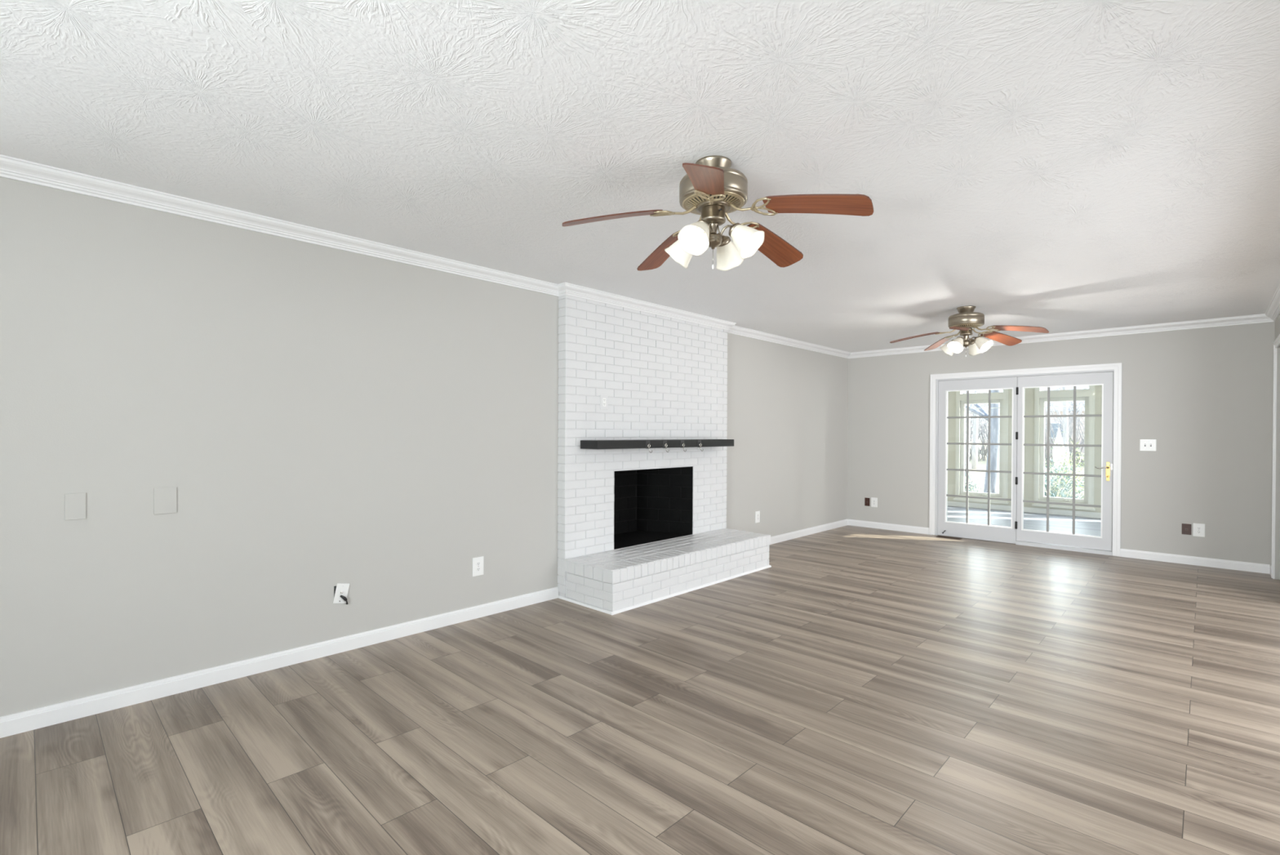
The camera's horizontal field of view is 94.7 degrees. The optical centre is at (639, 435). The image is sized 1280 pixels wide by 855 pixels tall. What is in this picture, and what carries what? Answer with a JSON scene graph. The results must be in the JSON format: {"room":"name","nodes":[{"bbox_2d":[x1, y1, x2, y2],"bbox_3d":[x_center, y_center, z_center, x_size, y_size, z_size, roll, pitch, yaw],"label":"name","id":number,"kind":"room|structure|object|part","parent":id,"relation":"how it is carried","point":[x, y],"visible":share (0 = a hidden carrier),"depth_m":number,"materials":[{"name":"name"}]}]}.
{"room":"empty living room","nodes":[
{"label":"empty living room","id":0,"kind":"room"},
{"bbox_2d":[0,176,559,716],"bbox_3d":[-2.382,0.053,2.913,0.120,2.440,4.905,1,0,44],"label":"wall","id":1,"kind":"structure","parent":0,"point":[319,417],"depth_m":3.10,"materials":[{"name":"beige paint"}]},
{"bbox_2d":[64,492,86,519],"bbox_3d":[-2.543,0.317,2.656,0.008,0.119,0.070,1,0,44],"label":"blank wall plate","id":2,"kind":"object","parent":1,"relation":"attached to","point":[75,504],"visible":1,"depth_m":2.65,"materials":[{"name":"beige paint"}]},
{"bbox_2d":[153,486,177,514],"bbox_3d":[-2.322,0.316,2.885,0.008,0.130,0.089,1,0,44],"label":"blank wall plate","id":3,"kind":"object","parent":1,"relation":"attached to","point":[165,499],"visible":1,"depth_m":2.88,"materials":[{"name":"beige paint"}]},
{"bbox_2d":[0,586,558,737],"bbox_3d":[-2.341,1.231,2.869,0.016,0.085,4.897,1,0,44],"label":"baseboard","id":4,"kind":"structure","parent":1,"relation":"attached to","point":[42,717],"depth_m":3.10,"materials":[{"name":"white paint"}]},
{"bbox_2d":[333,582,349,604],"bbox_3d":[-1.753,0.932,3.469,0.031,0.137,0.092,1,0,44],"label":"outlet","id":5,"kind":"object","parent":1,"relation":"attached to","point":[341,589],"visible":1,"depth_m":3.47,"materials":[{"name":"white plastic"}]},
{"bbox_3d":[-1.743,0.968,3.478,0.030,0.065,0.047,1,0,44],"label":"cord","id":6,"kind":"part","parent":5,"relation":"part of","materials":[{"name":"black plastic"}]},
{"bbox_2d":[0,154,850,358],"bbox_3d":[-0.478,-1.132,4.686,0.156,0.073,10.103,1,0,44],"label":"crown molding","id":7,"kind":"structure","parent":1,"relation":"attached to","point":[11,167],"depth_m":3.33,"materials":[{"name":"white paint"}]},
{"bbox_2d":[472,555,484,576],"bbox_3d":[-1.133,0.913,4.130,0.009,0.130,0.087,1,0,44],"label":"wall outlet","id":8,"kind":"object","parent":1,"relation":"attached to","point":[478,562],"visible":1,"depth_m":4.13,"materials":[{"name":"white plastic"}]},
{"bbox_2d":[557,282,565,296],"bbox_3d":[-0.603,-1.132,4.556,0.156,0.073,0.067,1,0,44],"label":"crown molding","id":9,"kind":"structure","parent":1,"relation":"attached to","point":[562,288],"depth_m":4.55,"materials":[{"name":"white paint"}]},
{"bbox_2d":[0,0,1279,352],"bbox_3d":[1.923,-1.206,2.389,8.000,0.120,10.354,1,0,44],"label":"ceiling","id":10,"kind":"structure","parent":0,"point":[1055,166],"depth_m":2.23,"materials":[{"name":"white paint"}]},
{"bbox_2d":[562,155,873,271],"bbox_3d":[0.345,-0.929,2.525,1.224,0.446,1.180,1,0,44],"label":"ceiling fan","id":11,"kind":"object","parent":10,"relation":"hanging from","point":[709,188],"visible":1,"depth_m":2.42,"materials":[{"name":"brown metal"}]},
{"bbox_3d":[-0.116,-0.901,2.440,0.409,0.102,0.135,0,0,-8],"label":"fan blade","id":12,"kind":"part","parent":11,"relation":"part of","materials":[{"name":"brown wood"}]},
{"bbox_3d":[0.123,-0.903,2.885,0.135,0.102,0.409,0,0,-26],"label":"fan blade","id":13,"kind":"part","parent":11,"relation":"part of","materials":[{"name":"brown wood"}]},
{"bbox_3d":[0.180,-0.802,2.582,0.142,0.142,0.128,0,0,33],"label":"lamp shade","id":14,"kind":"part","parent":11,"relation":"part of","materials":[{"name":"beige glass"}]},
{"bbox_3d":[0.226,-0.801,2.369,0.128,0.142,0.142,0,0,33],"label":"lamp shade","id":15,"kind":"part","parent":11,"relation":"part of","materials":[{"name":"beige glass"}]},
{"bbox_3d":[0.240,-0.827,2.391,0.045,0.071,0.072,0,0,33],"label":"light bulb","id":16,"kind":"part","parent":11,"relation":"part of","materials":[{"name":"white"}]},
{"bbox_3d":[0.234,-0.898,2.075,0.135,0.102,0.409,0,0,10],"label":"fan blade","id":17,"kind":"part","parent":11,"relation":"part of","materials":[{"name":"brown wood"}]},
{"bbox_3d":[0.270,-0.859,2.437,0.064,0.066,0.111,0,0,33],"label":"light arm","id":18,"kind":"part","parent":11,"relation":"part of","materials":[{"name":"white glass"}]},
{"bbox_3d":[0.309,-0.750,2.499,0.009,0.087,0.009,1,0,44],"label":"pull chain","id":19,"kind":"part","parent":11,"relation":"part of","materials":[{"name":"silver metal"}]},
{"bbox_2d":[682,191,744,214],"bbox_3d":[0.310,-0.976,2.498,0.262,0.022,0.262,1,0,44],"label":"vent grille","id":20,"kind":"object","parent":11,"relation":"attached to","point":[691,202],"depth_m":2.45,"materials":[{"name":"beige metal"}]},
{"bbox_3d":[0.349,-0.859,2.559,0.064,0.066,0.111,0,0,33],"label":"light arm","id":21,"kind":"part","parent":11,"relation":"part of","materials":[{"name":"grey metal"}]},
{"bbox_3d":[0.371,-0.858,2.459,0.111,0.066,0.064,0,0,33],"label":"light arm","id":22,"kind":"part","parent":11,"relation":"part of","materials":[{"name":"grey metal"}]},
{"bbox_3d":[0.393,-0.802,2.628,0.128,0.142,0.142,0,0,33],"label":"lamp shade","id":23,"kind":"part","parent":11,"relation":"part of","materials":[{"name":"beige glass"}]},
{"bbox_3d":[0.439,-0.800,2.415,0.142,0.142,0.128,0,0,33],"label":"lamp shade","id":24,"kind":"part","parent":11,"relation":"part of","materials":[{"name":"beige glass"}]},
{"bbox_3d":[0.620,-0.900,2.795,0.409,0.102,0.135,0,0,-44],"label":"fan blade","id":25,"kind":"part","parent":11,"relation":"part of","materials":[{"name":"brown wood"}]},
{"bbox_3d":[0.688,-0.897,2.295,0.409,0.102,0.135,0,0,28],"label":"fan blade","id":26,"kind":"part","parent":11,"relation":"part of","materials":[{"name":"brown wood"}]},
{"bbox_2d":[889,305,1048,356],"bbox_3d":[2.979,-0.933,5.319,1.180,0.446,1.224,0,0,-22],"label":"ceiling fan","id":27,"kind":"object","parent":10,"relation":"hanging from","point":[966,320],"visible":1,"depth_m":5.25,"materials":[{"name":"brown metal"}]},
{"bbox_3d":[2.523,-0.906,5.429,0.409,0.102,0.135,0,0,16],"label":"fan blade","id":28,"kind":"part","parent":27,"relation":"part of","materials":[{"name":"brown wood"}]},
{"bbox_3d":[2.922,-0.906,5.738,0.135,0.102,0.409,0,0,-2],"label":"fan blade","id":29,"kind":"part","parent":27,"relation":"part of","materials":[{"name":"brown wood"}]},
{"bbox_3d":[2.851,-0.807,5.438,0.128,0.142,0.142,0,0,-33],"label":"lamp shade","id":30,"kind":"part","parent":27,"relation":"part of","materials":[{"name":"beige glass"}]},
{"bbox_3d":[2.806,-0.806,5.225,0.142,0.142,0.128,0,0,-33],"label":"lamp shade","id":31,"kind":"part","parent":27,"relation":"part of","materials":[{"name":"beige glass"}]},
{"bbox_3d":[2.694,-0.903,4.954,0.135,0.102,0.409,0,0,34],"label":"fan blade","id":32,"kind":"part","parent":27,"relation":"part of","materials":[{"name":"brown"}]},
{"bbox_2d":[949,323,982,327],"bbox_3d":[2.936,-0.981,5.308,0.262,0.022,0.262,0,0,-22],"label":"vent grille","id":33,"kind":"object","parent":27,"relation":"attached to","point":[963,325],"depth_m":5.23,"materials":[{"name":"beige metal"}]},
{"bbox_3d":[2.996,-0.863,5.349,0.111,0.066,0.064,0,0,-33],"label":"light arm","id":34,"kind":"part","parent":27,"relation":"part of","materials":[{"name":"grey metal"}]},
{"bbox_3d":[3.064,-0.806,5.394,0.142,0.142,0.128,0,0,-33],"label":"lamp shade","id":35,"kind":"part","parent":27,"relation":"part of","materials":[{"name":"beige glass"}]},
{"bbox_3d":[2.975,-0.863,5.248,0.064,0.066,0.111,0,0,-33],"label":"light arm","id":36,"kind":"part","parent":27,"relation":"part of","materials":[{"name":"grey metal"}]},
{"bbox_3d":[3.019,-0.805,5.181,0.128,0.142,0.142,0,0,-33],"label":"lamp shade","id":37,"kind":"part","parent":27,"relation":"part of","materials":[{"name":"beige glass"}]},
{"bbox_3d":[3.340,-0.903,5.454,0.409,0.102,0.135,0,0,-20],"label":"fan blade","id":38,"kind":"part","parent":27,"relation":"part of","materials":[{"name":"brown wood"}]},
{"bbox_3d":[3.199,-0.901,4.969,0.135,0.102,0.409,0,0,-38],"label":"fan blade","id":39,"kind":"part","parent":27,"relation":"part of","materials":[{"name":"brown wood"}]},
{"bbox_2d":[0,505,1279,854],"bbox_3d":[2.938,1.351,3.835,8.500,0.120,13.840,1,0,44],"label":"floor","id":40,"kind":"structure","parent":0,"point":[862,691],"depth_m":2.57,"materials":[{"name":"grey laminate"}]},
{"bbox_2d":[557,294,771,614],"bbox_3d":[0.142,0.050,5.360,1.136,2.440,2.153,1,0,44],"label":"fireplace","id":41,"kind":"object","parent":40,"relation":"on","point":[637,527],"visible":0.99,"depth_m":5.10,"materials":[{"name":"white brick"}]},
{"bbox_2d":[600,394,608,409],"bbox_3d":[-0.296,-0.279,4.860,0.010,0.122,0.086,1,0,44],"label":"wall outlet","id":42,"kind":"object","parent":41,"relation":"attached to","point":[603,398],"visible":1,"depth_m":4.86,"materials":[{"name":"white paint"}]},
{"bbox_2d":[602,397,605,406],"bbox_3d":[-0.294,-0.279,4.858,0.003,0.070,0.036,1,0,44],"label":"receptacle","id":43,"kind":"object","parent":42,"relation":"attached to","point":[603,398],"depth_m":4.85,"materials":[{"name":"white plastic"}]},
{"bbox_2d":[580,439,733,448],"bbox_3d":[0.231,0.067,5.266,0.208,0.068,1.820,1,0,44],"label":"mantel shelf","id":44,"kind":"object","parent":41,"relation":"attached to","point":[655,443],"visible":0.99,"depth_m":4.97,"materials":[{"name":"black paint"}]},
{"bbox_2d":[645,440,652,453],"bbox_3d":[0.077,0.090,4.941,0.022,0.104,0.064,1,0,44],"label":"hook","id":45,"kind":"object","parent":44,"relation":"attached to","point":[647,442],"visible":1,"depth_m":4.93,"materials":[{"name":"silver metal"}]},
{"bbox_3d":[0.070,0.071,4.941,0.010,0.066,0.054,1,0,44],"label":"plate","id":46,"kind":"part","parent":45,"relation":"part of","materials":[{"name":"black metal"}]},
{"bbox_2d":[662,440,669,452],"bbox_3d":[0.226,0.090,5.096,0.022,0.104,0.064,1,0,44],"label":"hook","id":47,"kind":"object","parent":44,"relation":"attached to","point":[664,442],"visible":1,"depth_m":5.09,"materials":[{"name":"silver metal"}]},
{"bbox_3d":[0.218,0.071,5.097,0.010,0.066,0.054,1,0,44],"label":"plate","id":48,"kind":"part","parent":47,"relation":"part of","materials":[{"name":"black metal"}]},
{"bbox_2d":[680,440,686,451],"bbox_3d":[0.389,0.090,5.266,0.022,0.104,0.064,1,0,44],"label":"hook","id":49,"kind":"object","parent":44,"relation":"attached to","point":[682,442],"visible":1,"depth_m":5.26,"materials":[{"name":"silver metal"}]},
{"bbox_3d":[0.381,0.071,5.266,0.010,0.066,0.054,1,0,44],"label":"plate","id":50,"kind":"part","parent":49,"relation":"part of","materials":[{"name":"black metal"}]},
{"bbox_2d":[697,440,703,451],"bbox_3d":[0.560,0.090,5.444,0.022,0.104,0.064,1,0,44],"label":"hook","id":51,"kind":"object","parent":44,"relation":"attached to","point":[700,444],"visible":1,"depth_m":5.44,"materials":[{"name":"silver metal"}]},
{"bbox_3d":[0.552,0.071,5.444,0.010,0.066,0.054,1,0,44],"label":"plate","id":52,"kind":"part","parent":51,"relation":"part of","materials":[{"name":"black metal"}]},
{"bbox_3d":[0.310,1.263,5.186,0.636,0.017,2.133,1,0,44],"label":"moulding","id":53,"kind":"part","parent":41,"relation":"part of","materials":[{"name":"white paint"}]},
{"bbox_2d":[936,535,962,539],"bbox_3d":[3.876,1.273,7.394,0.275,0.004,0.110,1,0,44],"label":"floor vent","id":54,"kind":"object","parent":40,"relation":"in","point":[943,536],"visible":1,"depth_m":7.38,"materials":[{"name":"brown metal"}]},
{"bbox_2d":[725,332,848,536],"bbox_3d":[1.852,0.047,7.327,0.120,2.440,3.067,1,0,44],"label":"wall","id":55,"kind":"structure","parent":0,"point":[787,411],"depth_m":7.13,"materials":[{"name":"beige paint"}]},
{"bbox_2d":[755,511,759,523],"bbox_3d":[1.339,0.920,6.707,0.009,0.130,0.087,1,0,44],"label":"wall outlet","id":56,"kind":"object","parent":55,"relation":"attached to","point":[757,513],"visible":1,"depth_m":6.70,"materials":[{"name":"white plastic"}]},
{"bbox_2d":[770,519,848,544],"bbox_3d":[1.892,1.225,7.282,0.016,0.085,3.080,1,0,44],"label":"baseboard","id":57,"kind":"structure","parent":55,"relation":"attached to","point":[786,536],"depth_m":7.52,"materials":[{"name":"white paint"}]},
{"bbox_2d":[947,385,1102,512],"bbox_3d":[6.719,-0.175,9.711,5.600,2.900,0.120,1,0,44],"label":"wall","id":58,"kind":"structure","parent":0,"point":[1028,479],"depth_m":9.85,"materials":[{"name":"beige paint"}]},
{"bbox_2d":[953,389,1008,503],"bbox_3d":[5.988,-0.015,10.341,0.855,2.335,0.115,1,0,44],"label":"window","id":59,"kind":"structure","parent":58,"relation":"in","point":[1002,397],"depth_m":10.32,"materials":[{"name":"white plastic"}]},
{"bbox_3d":[6.011,0.210,10.367,0.675,1.685,0.045,1,0,44],"label":"sash","id":60,"kind":"part","parent":59,"relation":"part of","materials":[{"name":"white plastic"}]},
{"bbox_2d":[946,501,1101,518],"bbox_3d":[6.666,1.232,9.670,5.600,0.085,0.016,1,0,44],"label":"baseboard","id":61,"kind":"structure","parent":58,"relation":"attached to","point":[1030,509],"depth_m":9.79,"materials":[{"name":"white paint"}]},
{"bbox_2d":[1031,385,1095,510],"bbox_3d":[6.843,-0.006,9.521,0.835,2.335,0.115,1,0,44],"label":"window","id":62,"kind":"structure","parent":58,"relation":"in","point":[1087,395],"depth_m":9.47,"materials":[{"name":"white plastic"}]},
{"bbox_3d":[6.866,0.219,9.547,0.655,1.685,0.045,1,0,44],"label":"sash","id":63,"kind":"part","parent":62,"relation":"part of","materials":[{"name":"clear glass"}]},
{"bbox_2d":[847,321,1275,565],"bbox_3d":[4.495,0.060,7.008,4.376,2.440,0.130,1,0,44],"label":"wall","id":64,"kind":"structure","parent":0,"point":[1205,395],"depth_m":6.09,"materials":[{"name":"beige paint"}]},
{"bbox_2d":[864,497,869,506],"bbox_3d":[3.158,0.914,8.195,0.070,0.113,0.008,1,0,44],"label":"wall plate","id":65,"kind":"object","parent":64,"relation":"attached to","point":[866,500],"visible":1,"depth_m":8.19,"materials":[{"name":"brown plastic"}]},
{"bbox_2d":[871,497,877,506],"bbox_3d":[3.229,0.913,8.127,0.087,0.130,0.009,1,0,44],"label":"wall outlet","id":66,"kind":"object","parent":64,"relation":"attached to","point":[873,500],"visible":1,"depth_m":8.13,"materials":[{"name":"white plastic"}]},
{"bbox_2d":[848,519,928,534],"bbox_3d":[3.351,1.227,8.005,1.088,0.085,0.016,1,0,44],"label":"baseboard","id":67,"kind":"structure","parent":64,"relation":"attached to","point":[914,529],"depth_m":7.97,"materials":[{"name":"white paint"}]},
{"bbox_2d":[937,376,1017,543],"bbox_3d":[4.151,0.284,7.282,0.865,1.978,0.070,1,0,44],"label":"door","id":68,"kind":"structure","parent":64,"relation":"in","point":[949,528],"depth_m":7.30,"materials":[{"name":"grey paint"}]},
{"bbox_2d":[928,362,1121,556],"bbox_3d":[4.485,0.246,7.003,1.921,2.068,0.146,1,0,44],"label":"door frame","id":69,"kind":"structure","parent":64,"relation":"attached to","point":[1117,366],"depth_m":6.71,"materials":[{"name":"white paint"}]},
{"bbox_2d":[848,313,1273,358],"bbox_3d":[4.431,-1.123,6.930,4.135,0.073,0.067,1,0,44],"label":"crown molding","id":70,"kind":"structure","parent":64,"relation":"attached to","point":[1255,318],"depth_m":6.30,"materials":[{"name":"white paint"}]},
{"bbox_2d":[1014,371,1113,551],"bbox_3d":[4.767,0.269,6.665,0.900,1.934,0.108,1,0,44],"label":"door","id":71,"kind":"structure","parent":64,"relation":"in","point":[1104,542],"depth_m":6.60,"materials":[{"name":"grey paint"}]},
{"bbox_3d":[5.060,0.383,6.377,0.037,0.204,0.020,1,0,44],"label":"handle","id":72,"kind":"part","parent":71,"relation":"part of","materials":[{"name":"gold metal"}]},
{"bbox_2d":[1139,439,1155,450],"bbox_3d":[5.291,0.095,6.142,0.129,0.120,0.017,1,0,44],"label":"light switch","id":73,"kind":"object","parent":64,"relation":"attached to","point":[1144,444],"visible":1,"depth_m":6.14,"materials":[{"name":"white plastic"}]},
{"bbox_2d":[1182,523,1191,534],"bbox_3d":[5.508,0.939,5.942,0.071,0.108,0.008,1,0,44],"label":"wall plate","id":74,"kind":"object","parent":64,"relation":"attached to","point":[1186,528],"visible":1,"depth_m":5.94,"materials":[{"name":"brown plastic"}]},
{"bbox_2d":[1120,548,1270,573],"bbox_3d":[5.524,1.248,5.920,1.094,0.085,0.016,1,0,44],"label":"baseboard","id":75,"kind":"structure","parent":64,"relation":"attached to","point":[1184,559],"depth_m":5.88,"materials":[{"name":"white paint"}]},
{"bbox_2d":[1192,523,1204,537],"bbox_3d":[5.573,0.938,5.878,0.087,0.130,0.009,1,0,44],"label":"wall outlet","id":76,"kind":"object","parent":64,"relation":"attached to","point":[1198,529],"visible":1,"depth_m":5.88,"materials":[{"name":"white plastic"}]},
{"bbox_2d":[1274,313,1279,579],"bbox_3d":[2.488,0.080,1.842,0.120,2.440,10.104,1,0,44],"label":"wall","id":77,"kind":"structure","parent":0,"point":[1277,320],"depth_m":5.33,"materials":[{"name":"beige paint"}]},
{"bbox_2d":[1265,284,1279,321],"bbox_3d":[2.426,-1.104,1.901,0.067,0.073,10.103,1,0,44],"label":"crown molding","id":78,"kind":"structure","parent":77,"relation":"attached to","point":[1273,311],"depth_m":5.09,"materials":[{"name":"white paint"}]},
{"bbox_2d":[1271,333,1279,578],"bbox_3d":[5.450,0.219,5.032,0.018,2.153,0.977,1,0,44],"label":"door frame","id":79,"kind":"structure","parent":77,"relation":"attached to","point":[1277,342],"depth_m":5.34,"materials":[{"name":"white paint"}]},
{"label":"outside","id":80,"kind":"structure","parent":0,"visible":0},
{"bbox_2d":[964,440,1084,498],"bbox_3d":[29.705,1.361,36.289,80.000,1.391,70.000,1,0,44],"label":"ground","id":81,"kind":"structure","parent":80,"point":[981,464],"depth_m":27.00,"materials":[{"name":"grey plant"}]},
{"bbox_2d":[964,464,984,492],"bbox_3d":[9.689,1.508,17.772,1.607,1.325,1.606,1,0,44],"label":"evergreen shrub","id":82,"kind":"object","parent":81,"relation":"on","point":[970,485],"visible":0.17,"depth_m":17.53,"materials":[{"name":"green plant"}]},
{"bbox_2d":[971,390,978,468],"bbox_3d":[17.455,-4.058,30.777,5.982,11.666,6.090,0,0,-36],"label":"tree","id":83,"kind":"object","parent":81,"relation":"on","point":[975,436],"visible":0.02,"depth_m":30.42,"materials":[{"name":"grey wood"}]},
{"bbox_2d":[964,390,988,483],"bbox_3d":[14.428,-2.516,23.776,3.787,8.958,5.569,0,0,3],"label":"tree","id":84,"kind":"object","parent":81,"relation":"on","point":[982,406],"visible":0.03,"depth_m":23.50,"materials":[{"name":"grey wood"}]},
{"bbox_2d":[963,389,1001,493],"bbox_3d":[7.992,-2.867,14.816,5.739,9.955,6.417,0,0,6],"label":"bare tree","id":85,"kind":"object","parent":81,"relation":"on","point":[995,422],"visible":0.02,"depth_m":15.04,"materials":[{"name":"grey plant"}]},
{"bbox_2d":[962,385,1088,465],"bbox_3d":[23.899,-1.879,35.354,8.571,6.936,21.954,0,0,-44],"label":"brushwood","id":86,"kind":"object","parent":81,"relation":"on","point":[981,428],"visible":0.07,"depth_m":35.10,"materials":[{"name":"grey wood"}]},
{"bbox_2d":[1053,427,1064,484],"bbox_3d":[12.877,0.865,18.135,0.500,2.280,0.500,1,0,44],"label":"umbrella","id":87,"kind":"object","parent":81,"relation":"on","point":[1059,438],"visible":0.38,"depth_m":18.06,"materials":[{"name":"white fabric"}]},
{"bbox_2d":[1044,450,1084,498],"bbox_3d":[9.053,1.223,12.966,1.776,1.820,1.971,1,0,44],"label":"evergreen shrub","id":88,"kind":"object","parent":81,"relation":"on","point":[1058,492],"visible":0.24,"depth_m":12.74,"materials":[{"name":"green plant"}]},
{"bbox_2d":[1044,431,1084,498],"bbox_3d":[10.950,0.979,14.889,2.385,2.188,2.284,0,0,-20],"label":"evergreen shrub","id":89,"kind":"object","parent":81,"relation":"on","point":[1060,455],"visible":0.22,"depth_m":14.93,"materials":[{"name":"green plant"}]},
{"bbox_2d":[1041,386,1088,454],"bbox_3d":[33.537,-1.403,44.734,9.800,5.600,7.800,1,0,44],"label":"house","id":90,"kind":"structure","parent":81,"relation":"on","point":[1068,387],"depth_m":42.87,"materials":[{"name":"white"}]},
{"bbox_2d":[1062,386,1068,471],"bbox_3d":[19.043,-4.070,28.433,4.629,11.777,3.229,0,0,-16],"label":"tree","id":91,"kind":"object","parent":81,"relation":"on","point":[1065,420],"visible":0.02,"depth_m":26.95,"materials":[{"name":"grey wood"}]}
]}

